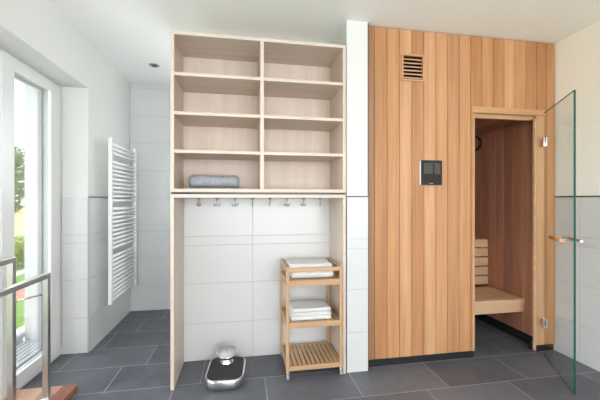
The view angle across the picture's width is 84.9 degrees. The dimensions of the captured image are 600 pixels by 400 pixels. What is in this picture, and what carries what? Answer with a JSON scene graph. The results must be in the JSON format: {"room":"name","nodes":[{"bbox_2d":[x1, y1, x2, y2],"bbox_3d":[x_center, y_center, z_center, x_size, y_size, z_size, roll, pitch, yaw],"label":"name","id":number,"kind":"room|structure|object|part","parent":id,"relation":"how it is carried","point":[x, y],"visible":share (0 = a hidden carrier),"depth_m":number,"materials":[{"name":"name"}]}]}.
{"room":"changing room","nodes":[
{"label":"changing room","id":0,"kind":"room"},
{"bbox_2d":[0,0,129,353],"bbox_3d":[-1.506,-0.025,0.603,0.440,2.390,5.907,0,0,-10],"label":"wall","id":1,"kind":"structure","parent":0,"point":[95,97],"depth_m":2.52,"materials":[{"name":"white paint"}]},
{"bbox_2d":[0,49,60,399],"bbox_3d":[-1.609,0.155,0.672,0.369,2.030,3.680,0,0,-10],"label":"window","id":2,"kind":"structure","parent":1,"relation":"in","point":[30,102],"depth_m":2.10,"materials":[{"name":"white plastic"}]},
{"bbox_3d":[-1.754,0.140,2.136,0.004,1.830,0.377,0,0,-10],"label":"pane","id":3,"kind":"part","parent":2,"relation":"part of","materials":[{"name":"clear glass"}]},
{"bbox_2d":[62,197,87,353],"bbox_3d":[-1.713,0.575,2.498,0.177,1.190,0.008,0,0,-10],"label":"wall","id":4,"kind":"structure","parent":1,"relation":"attached to","point":[74,209],"depth_m":2.49,"materials":[{"name":"white tile"}]},
{"bbox_2d":[88,197,89,352],"bbox_3d":[-1.622,0.575,2.513,0.010,1.190,0.009,0,0,-10],"label":"trim","id":5,"kind":"structure","parent":1,"relation":"attached to","point":[88,197],"depth_m":2.51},
{"bbox_2d":[108,137,136,304],"bbox_3d":[-1.660,0.175,3.024,0.094,1.390,0.654,0,0,-10],"label":"towel radiator","id":6,"kind":"object","parent":1,"relation":"attached to","point":[112,279],"visible":1,"depth_m":2.94,"materials":[{"name":"white metal"}]},
{"bbox_2d":[130,84,170,310],"bbox_3d":[-0.802,-0.025,3.670,2.022,2.390,0.108,0,0,-10],"label":"wall","id":7,"kind":"structure","parent":0,"point":[150,104],"depth_m":3.48,"materials":[{"name":"white tile"}]},
{"bbox_2d":[21,309,599,399],"bbox_3d":[0.410,1.230,0.938,3.868,0.120,5.907,0,0,-10],"label":"floor","id":8,"kind":"structure","parent":0,"point":[132,361],"depth_m":2.19,"materials":[{"name":"tile"}]},
{"bbox_2d":[0,257,77,399],"bbox_3d":[-1.458,0.738,1.595,0.329,0.865,0.785,0,0,-10],"label":"towel stand","id":9,"kind":"object","parent":8,"relation":"on","point":[46,392],"visible":1,"depth_m":1.86,"materials":[{"name":"silver metal"}]},
{"bbox_3d":[-1.493,0.538,1.810,0.014,0.013,0.137,0,0,25],"label":"cross rod","id":10,"kind":"part","parent":9,"relation":"part of","materials":[{"name":"silver metal"}]},
{"bbox_2d":[204,345,245,390],"bbox_3d":[-0.486,1.089,2.155,0.250,0.163,0.320,0,0,-6],"label":"bathroom scale","id":11,"kind":"object","parent":8,"relation":"on","point":[227,371],"visible":1,"depth_m":2.11,"materials":[{"name":"silver metal"}]},
{"bbox_2d":[170,192,345,389],"bbox_3d":[-0.274,0.560,2.283,1.122,1.219,0.352,0,0,-10],"label":"coat rack","id":12,"kind":"object","parent":8,"relation":"on","point":[337,201],"visible":0.99,"depth_m":2.20,"materials":[{"name":"brown wood"}]},
{"bbox_3d":[-0.816,0.578,2.188,0.021,1.184,0.352,0,0,-10],"label":"panel","id":13,"kind":"part","parent":12,"relation":"part of","materials":[{"name":"brown wood"}]},
{"bbox_3d":[-0.274,-0.025,2.283,1.122,0.022,0.352,0,0,-10],"label":"panel","id":14,"kind":"part","parent":12,"relation":"part of","materials":[{"name":"brown wood"}]},
{"bbox_2d":[170,30,345,192],"bbox_3d":[-0.273,-0.546,2.277,1.122,0.994,0.340,0,0,-10],"label":"wall shelf unit","id":15,"kind":"object","parent":12,"relation":"on","point":[270,114],"visible":0.94,"depth_m":2.35,"materials":[{"name":"brown wood"}]},
{"bbox_3d":[-0.815,-0.536,2.178,0.021,0.972,0.332,0,0,-10],"label":"panel","id":16,"kind":"part","parent":15,"relation":"part of","materials":[{"name":"brown wood"}]},
{"bbox_2d":[188,175,238,188],"bbox_3d":[-0.575,-0.120,2.206,0.331,0.098,0.162,0,0,-11],"label":"bath towel","id":17,"kind":"object","parent":15,"relation":"on","point":[194,181],"visible":0.97,"depth_m":2.14,"materials":[{"name":"grey fabric"}]},
{"bbox_3d":[-0.544,-0.781,2.227,0.528,0.020,0.329,0,0,-10],"label":"shelf","id":18,"kind":"part","parent":15,"relation":"part of","materials":[{"name":"brown wood"}]},
{"bbox_3d":[-0.544,-0.539,2.227,0.528,0.020,0.329,0,0,-10],"label":"shelf","id":19,"kind":"part","parent":15,"relation":"part of","materials":[{"name":"brown wood"}]},
{"bbox_3d":[-0.544,-0.302,2.227,0.528,0.020,0.329,0,0,-10],"label":"shelf","id":20,"kind":"part","parent":15,"relation":"part of","materials":[{"name":"brown wood"}]},
{"bbox_3d":[-0.302,-0.546,2.441,1.122,0.994,0.008,0,0,-10],"label":"panel","id":21,"kind":"part","parent":15,"relation":"part of","materials":[{"name":"brown wood"}]},
{"bbox_3d":[-0.272,-1.032,2.273,1.122,0.021,0.332,0,0,-10],"label":"panel","id":22,"kind":"part","parent":15,"relation":"part of","materials":[{"name":"brown wood"}]},
{"bbox_3d":[-0.272,-0.060,2.273,1.080,0.021,0.332,0,0,-10],"label":"panel","id":23,"kind":"part","parent":15,"relation":"part of","materials":[{"name":"brown wood"}]},
{"bbox_3d":[-0.001,-0.781,2.322,0.528,0.020,0.329,0,0,-10],"label":"shelf","id":24,"kind":"part","parent":15,"relation":"part of","materials":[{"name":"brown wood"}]},
{"bbox_3d":[-0.001,-0.539,2.322,0.528,0.020,0.329,0,0,-10],"label":"shelf","id":25,"kind":"part","parent":15,"relation":"part of","materials":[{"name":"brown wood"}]},
{"bbox_3d":[-0.001,-0.302,2.322,0.528,0.020,0.329,0,0,-10],"label":"shelf","id":26,"kind":"part","parent":15,"relation":"part of","materials":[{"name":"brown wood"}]},
{"bbox_3d":[0.270,-0.536,2.368,0.021,0.972,0.332,0,0,-10],"label":"panel","id":27,"kind":"part","parent":15,"relation":"part of","materials":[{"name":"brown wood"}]},
{"bbox_3d":[0.268,0.578,2.378,0.021,1.184,0.352,0,0,-10],"label":"panel","id":28,"kind":"part","parent":12,"relation":"part of","materials":[{"name":"brown wood"}]},
{"bbox_2d":[280,257,342,379],"bbox_3d":[0.068,0.802,2.321,0.378,0.735,0.351,0,0,-10],"label":"shelving unit","id":29,"kind":"object","parent":8,"relation":"on","point":[335,320],"visible":0.84,"depth_m":2.18,"materials":[{"name":"brown wood"}]},
{"bbox_3d":[-0.136,0.780,2.443,0.020,0.690,0.020,0,0,-10],"label":"leg","id":30,"kind":"part","parent":29,"relation":"part of","materials":[{"name":"brown wood"}]},
{"bbox_3d":[-0.108,0.545,2.287,0.016,0.038,0.298,0,0,-10],"label":"shelf rail","id":31,"kind":"part","parent":29,"relation":"part of","materials":[{"name":"brown wood"}]},
{"bbox_3d":[-0.108,0.819,2.287,0.016,0.034,0.298,0,0,-10],"label":"shelf rail","id":32,"kind":"part","parent":29,"relation":"part of","materials":[{"name":"brown wood"}]},
{"bbox_3d":[-0.108,1.097,2.287,0.016,0.029,0.298,0,0,-10],"label":"shelf rail","id":33,"kind":"part","parent":29,"relation":"part of","materials":[{"name":"brown wood"}]},
{"bbox_3d":[-0.108,0.457,2.287,0.014,0.026,0.298,0,0,-10],"label":"guard rail","id":34,"kind":"part","parent":29,"relation":"part of","materials":[{"name":"brown wood"}]},
{"bbox_3d":[-0.081,0.780,2.130,0.020,0.690,0.020,0,0,-10],"label":"leg","id":35,"kind":"part","parent":29,"relation":"part of","materials":[{"name":"brown wood"}]},
{"bbox_3d":[0.041,1.097,2.474,0.338,0.029,0.016,0,0,-10],"label":"shelf rail","id":36,"kind":"part","parent":29,"relation":"part of","materials":[{"name":"brown wood"}]},
{"bbox_2d":[289,311,330,320],"bbox_3d":[0.061,0.788,2.282,0.272,0.026,0.203,0,0,-10],"label":"folded towel","id":37,"kind":"object","parent":29,"relation":"on","point":[314,317],"visible":0.4,"depth_m":2.19,"materials":[{"name":"white fabric"}]},
{"bbox_2d":[289,307,330,316],"bbox_3d":[0.063,0.763,2.286,0.268,0.026,0.204,0,0,-9],"label":"folded towel","id":38,"kind":"object","parent":37,"relation":"on","point":[313,313],"visible":0.41,"depth_m":2.19,"materials":[{"name":"white fabric"}]},
{"bbox_2d":[289,299,330,312],"bbox_3d":[0.062,0.738,2.286,0.262,0.025,0.189,0,0,-11],"label":"folded towel","id":39,"kind":"object","parent":38,"relation":"on","point":[305,305],"visible":0.99,"depth_m":2.24,"materials":[{"name":"white fabric"}]},
{"bbox_2d":[284,271,337,280],"bbox_3d":[0.068,0.532,2.317,0.334,0.010,0.301,0,0,-10],"label":"slatted shelf","id":40,"kind":"object","parent":29,"relation":"attached to","point":[335,277],"depth_m":2.20,"materials":[{"name":"brown wood"}]},
{"bbox_2d":[284,308,337,322],"bbox_3d":[0.068,0.808,2.317,0.334,0.010,0.301,0,0,-10],"label":"slatted shelf","id":41,"kind":"object","parent":29,"relation":"attached to","point":[334,319],"depth_m":2.18,"materials":[{"name":"brown wood"}]},
{"bbox_2d":[284,343,337,365],"bbox_3d":[0.068,1.089,2.317,0.334,0.010,0.301,0,0,-10],"label":"slatted shelf","id":42,"kind":"object","parent":29,"relation":"attached to","point":[303,346],"depth_m":2.30,"materials":[{"name":"brown wood"}]},
{"bbox_2d":[289,271,333,277],"bbox_3d":[0.068,0.501,2.305,0.285,0.049,0.232,0,0,-10],"label":"folded towel","id":43,"kind":"object","parent":29,"relation":"on","point":[314,274],"visible":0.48,"depth_m":2.20,"materials":[{"name":"white fabric"}]},
{"bbox_2d":[285,258,332,267],"bbox_3d":[0.058,0.453,2.312,0.296,0.047,0.226,0,0,-11],"label":"folded towel","id":44,"kind":"object","parent":43,"relation":"on","point":[307,262],"visible":0.73,"depth_m":2.26,"materials":[{"name":"white fabric"}]},
{"bbox_3d":[0.096,0.545,2.161,0.338,0.038,0.016,0,0,-10],"label":"shelf rail","id":45,"kind":"part","parent":29,"relation":"part of","materials":[{"name":"brown wood"}]},
{"bbox_3d":[0.096,0.819,2.161,0.338,0.034,0.016,0,0,-10],"label":"shelf rail","id":46,"kind":"part","parent":29,"relation":"part of","materials":[{"name":"brown wood"}]},
{"bbox_3d":[0.096,1.097,2.161,0.338,0.029,0.016,0,0,-10],"label":"shelf rail","id":47,"kind":"part","parent":29,"relation":"part of","materials":[{"name":"brown wood"}]},
{"bbox_3d":[0.096,0.457,2.161,0.338,0.026,0.014,0,0,-10],"label":"guard rail","id":48,"kind":"part","parent":29,"relation":"part of","materials":[{"name":"brown wood"}]},
{"bbox_3d":[0.217,0.780,2.505,0.020,0.690,0.020,0,0,-10],"label":"leg","id":49,"kind":"part","parent":29,"relation":"part of","materials":[{"name":"brown wood"}]},
{"bbox_3d":[0.244,1.097,2.348,0.016,0.029,0.298,0,0,-10],"label":"shelf rail","id":50,"kind":"part","parent":29,"relation":"part of","materials":[{"name":"brown wood"}]},
{"bbox_3d":[0.244,0.457,2.348,0.014,0.026,0.298,0,0,-10],"label":"guard rail","id":51,"kind":"part","parent":29,"relation":"part of","materials":[{"name":"brown wood"}]},
{"bbox_3d":[0.244,0.819,2.348,0.016,0.034,0.298,0,0,-10],"label":"shelf rail","id":52,"kind":"part","parent":29,"relation":"part of","materials":[{"name":"brown wood"}]},
{"bbox_3d":[0.272,0.780,2.192,0.020,0.690,0.020,0,0,-10],"label":"leg","id":53,"kind":"part","parent":29,"relation":"part of","materials":[{"name":"brown wood"}]},
{"bbox_2d":[369,26,582,394],"bbox_3d":[1.158,-0.022,2.797,1.537,2.384,1.809,0,0,-10],"label":"sauna","id":54,"kind":"object","parent":8,"relation":"on","point":[431,94],"visible":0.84,"depth_m":2.40,"materials":[{"name":"brown wood"}]},
{"bbox_2d":[401,53,424,81],"bbox_3d":[0.803,-0.943,2.347,0.176,0.193,0.033,0,0,-10],"label":"vent grille","id":55,"kind":"object","parent":54,"relation":"attached to","point":[420,57],"depth_m":2.34,"materials":[{"name":"brown wood"}]},
{"bbox_2d":[419,160,441,184],"bbox_3d":[0.935,-0.195,2.349,0.166,0.176,0.029,0,0,-10],"label":"control panel","id":56,"kind":"object","parent":54,"relation":"attached to","point":[430,171],"visible":1,"depth_m":2.33,"materials":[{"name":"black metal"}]},
{"bbox_2d":[475,136,481,150],"bbox_3d":[1.740,-0.558,3.249,0.032,0.148,0.148,0,0,-10],"label":"thermometer","id":57,"kind":"object","parent":54,"relation":"attached to","point":[478,141],"visible":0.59,"depth_m":3.20,"materials":[{"name":"black plastic"}]},
{"bbox_2d":[475,237,487,283],"bbox_3d":[1.036,0.770,3.291,1.396,0.800,0.635,0,0,-10],"label":"backrest","id":58,"kind":"object","parent":54,"relation":"attached to","point":[481,269],"visible":0.22,"depth_m":3.09,"materials":[{"name":"brown wood"}]},
{"bbox_3d":[1.088,0.407,2.993,1.396,0.075,0.030,0,0,-10],"label":"rail","id":59,"kind":"part","parent":58,"relation":"part of","materials":[{"name":"brown wood"}]},
{"bbox_3d":[1.073,1.133,3.050,1.417,0.074,1.161,0,0,-10],"label":"cabin skirting","id":60,"kind":"part","parent":54,"relation":"part of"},
{"bbox_3d":[1.744,0.252,2.119,0.052,0.016,0.250,0,0,21],"label":"door handle","id":61,"kind":"part","parent":54,"relation":"part of","materials":[{"name":"silver metal"}]},
{"bbox_2d":[475,286,524,314],"bbox_3d":[1.127,0.992,2.771,1.396,0.357,0.400,0,0,-10],"label":"bench","id":62,"kind":"object","parent":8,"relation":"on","point":[488,300],"visible":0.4,"depth_m":2.68,"materials":[{"name":"brown wood"}]},
{"bbox_3d":[1.159,0.866,2.589,1.396,0.105,0.030,0,0,-10],"label":"rail","id":63,"kind":"part","parent":62,"relation":"part of","materials":[{"name":"brown wood"}]},
{"bbox_2d":[49,0,599,85],"bbox_3d":[0.287,-1.295,0.917,4.118,0.150,5.907,0,0,-10],"label":"ceiling","id":64,"kind":"structure","parent":0,"point":[131,35],"depth_m":2.20,"materials":[{"name":"paint"}]},
{"bbox_2d":[149,63,158,67],"bbox_3d":[-1.321,-1.217,2.967,0.090,0.006,0.090,0,0,-10],"label":"recessed light","id":65,"kind":"object","parent":64,"relation":"in","point":[154,65],"visible":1,"depth_m":2.96,"materials":[{"name":"silver metal"}]},
{"bbox_2d":[333,20,367,371],"bbox_3d":[0.350,-0.025,2.462,0.150,2.390,0.460,0,0,-10],"label":"wall pillar","id":66,"kind":"structure","parent":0,"point":[354,34],"depth_m":2.24,"materials":[{"name":"white paint"}]},
{"bbox_2d":[347,197,367,372],"bbox_3d":[0.391,0.575,2.232,0.150,1.190,0.008,0,0,-10],"label":"wall","id":67,"kind":"structure","parent":66,"relation":"attached to","point":[357,207],"depth_m":2.23,"materials":[{"name":"white tile"}]},
{"bbox_2d":[368,23,368,369],"bbox_3d":[0.463,-0.025,2.284,0.009,2.390,0.060,0,0,-10],"label":"trim","id":68,"kind":"structure","parent":67,"relation":"attached to","point":[368,23],"depth_m":2.25,"materials":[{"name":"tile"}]},
{"bbox_2d":[554,21,599,371],"bbox_3d":[2.262,-0.025,1.263,0.108,2.390,5.907,0,0,-10],"label":"wall","id":69,"kind":"structure","parent":0,"point":[577,56],"depth_m":2.37,"materials":[{"name":"beige paint"}]},
{"bbox_2d":[555,196,599,196],"bbox_3d":[2.336,-0.025,0.544,0.010,0.010,4.066,0,0,-10],"label":"trim","id":70,"kind":"structure","parent":69,"relation":"attached to","point":[555,196],"depth_m":2.37,"materials":[{"name":"metal"}]},
{"bbox_3d":[-0.309,-0.025,2.524,1.128,2.390,0.112,0,0,-10],"label":"wall partition","id":71,"kind":"structure","parent":0,"visible":0},
{"bbox_2d":[184,198,328,361],"bbox_3d":[-0.299,0.575,2.464,1.128,1.190,0.008,0,0,-10],"label":"wall","id":72,"kind":"structure","parent":71,"relation":"attached to","point":[232,254],"depth_m":2.44,"materials":[{"name":"white tile"}]}
]}

